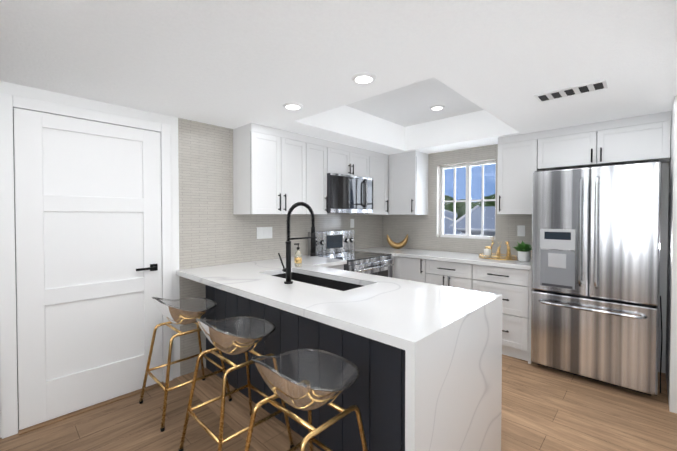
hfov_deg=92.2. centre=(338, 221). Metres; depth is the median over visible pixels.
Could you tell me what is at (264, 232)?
electrical outlet plate
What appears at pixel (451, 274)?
base cabinet
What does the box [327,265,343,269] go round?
base cabinet
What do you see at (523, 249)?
potted plant
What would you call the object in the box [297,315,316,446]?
panel
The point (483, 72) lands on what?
ceiling
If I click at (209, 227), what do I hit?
wall
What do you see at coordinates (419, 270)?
base cabinet
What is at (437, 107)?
recessed light
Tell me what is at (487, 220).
backdrop
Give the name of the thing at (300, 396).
stool
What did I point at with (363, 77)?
recessed light
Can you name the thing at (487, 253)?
decorative tray
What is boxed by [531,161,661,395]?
fridge
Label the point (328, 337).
panel
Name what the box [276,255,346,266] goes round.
countertop
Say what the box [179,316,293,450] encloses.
stool
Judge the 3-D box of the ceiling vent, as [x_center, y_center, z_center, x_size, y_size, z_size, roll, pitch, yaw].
[1.532,-0.857,2.158,0.380,0.011,0.170,1,1,44]
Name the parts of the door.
handle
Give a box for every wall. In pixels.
[0,81,382,437]
[383,144,668,372]
[665,96,676,413]
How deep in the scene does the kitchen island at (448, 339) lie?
1.64 m
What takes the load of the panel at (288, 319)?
on the floor
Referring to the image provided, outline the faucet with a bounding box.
[278,202,316,283]
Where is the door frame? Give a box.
[0,93,172,438]
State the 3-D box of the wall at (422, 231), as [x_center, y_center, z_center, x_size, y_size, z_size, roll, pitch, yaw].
[1.894,0.209,3.827,3.250,2.200,0.150,1,1,44]
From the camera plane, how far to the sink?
2.62 m
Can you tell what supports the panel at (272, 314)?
on the floor
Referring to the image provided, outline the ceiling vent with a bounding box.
[534,79,607,101]
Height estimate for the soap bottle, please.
0.211 m
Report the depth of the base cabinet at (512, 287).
3.13 m
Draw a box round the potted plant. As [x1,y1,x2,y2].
[512,241,531,261]
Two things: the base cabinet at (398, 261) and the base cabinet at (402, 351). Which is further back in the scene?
the base cabinet at (398, 261)
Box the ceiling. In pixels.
[0,0,676,154]
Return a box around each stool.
[139,297,231,431]
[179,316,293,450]
[244,348,367,450]
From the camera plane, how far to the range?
3.82 m
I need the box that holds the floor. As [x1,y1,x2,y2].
[0,354,676,450]
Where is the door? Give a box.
[13,108,162,429]
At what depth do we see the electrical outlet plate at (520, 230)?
3.60 m
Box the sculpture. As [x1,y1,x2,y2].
[387,234,407,248]
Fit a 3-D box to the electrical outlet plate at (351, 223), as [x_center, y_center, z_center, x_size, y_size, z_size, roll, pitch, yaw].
[0.186,0.030,4.379,0.009,0.120,0.075,1,1,44]
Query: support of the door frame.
attached to the wall at (209, 227)
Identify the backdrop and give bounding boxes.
[444,194,494,235]
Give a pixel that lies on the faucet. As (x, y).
(313, 237)
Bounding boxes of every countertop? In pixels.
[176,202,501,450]
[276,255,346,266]
[355,246,531,269]
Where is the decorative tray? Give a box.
[479,236,516,259]
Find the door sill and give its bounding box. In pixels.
[18,381,164,434]
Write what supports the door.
in the wall at (209, 227)
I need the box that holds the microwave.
[327,173,372,212]
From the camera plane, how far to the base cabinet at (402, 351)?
1.51 m
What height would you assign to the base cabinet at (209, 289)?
0.872 m
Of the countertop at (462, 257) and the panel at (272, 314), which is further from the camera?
the countertop at (462, 257)
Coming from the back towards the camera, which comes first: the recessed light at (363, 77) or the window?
the window
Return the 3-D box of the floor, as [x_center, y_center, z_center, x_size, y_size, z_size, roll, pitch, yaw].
[-0.452,1.399,1.489,3.400,0.100,6.800,1,1,44]
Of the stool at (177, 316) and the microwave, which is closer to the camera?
the stool at (177, 316)
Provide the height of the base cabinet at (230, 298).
0.872 m
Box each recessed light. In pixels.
[283,102,302,109]
[351,72,375,82]
[430,105,444,109]
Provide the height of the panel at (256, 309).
0.872 m
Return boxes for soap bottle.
[294,243,301,266]
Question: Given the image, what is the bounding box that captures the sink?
[271,272,362,290]
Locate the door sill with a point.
(63, 417)
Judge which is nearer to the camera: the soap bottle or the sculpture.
the soap bottle
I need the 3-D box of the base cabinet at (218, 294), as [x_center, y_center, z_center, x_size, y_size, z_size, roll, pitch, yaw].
[-0.753,0.887,3.004,0.187,0.872,0.708,1,1,44]
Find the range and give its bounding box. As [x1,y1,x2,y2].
[308,230,393,277]
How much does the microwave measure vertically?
0.433 m
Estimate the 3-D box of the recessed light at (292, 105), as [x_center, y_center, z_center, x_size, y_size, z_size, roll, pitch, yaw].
[-0.342,-0.861,2.451,0.150,0.012,0.150,1,1,44]
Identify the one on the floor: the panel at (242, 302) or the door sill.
the panel at (242, 302)
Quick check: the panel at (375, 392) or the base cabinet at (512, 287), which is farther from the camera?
the base cabinet at (512, 287)
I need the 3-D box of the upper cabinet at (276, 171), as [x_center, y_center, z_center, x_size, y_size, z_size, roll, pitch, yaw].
[-0.039,-0.483,3.871,0.366,0.814,2.428,1,1,44]
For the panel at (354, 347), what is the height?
0.872 m
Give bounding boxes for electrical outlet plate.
[257,227,271,238]
[350,219,353,227]
[517,225,524,235]
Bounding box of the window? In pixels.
[440,160,495,238]
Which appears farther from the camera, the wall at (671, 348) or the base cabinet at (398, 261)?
the base cabinet at (398, 261)
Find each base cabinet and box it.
[205,285,212,371]
[213,287,224,378]
[225,291,236,388]
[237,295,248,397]
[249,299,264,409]
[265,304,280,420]
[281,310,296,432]
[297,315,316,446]
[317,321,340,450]
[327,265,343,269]
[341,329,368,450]
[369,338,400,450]
[391,256,402,278]
[399,257,430,283]
[401,349,404,450]
[431,260,470,289]
[471,264,533,363]
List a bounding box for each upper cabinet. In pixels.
[233,123,388,214]

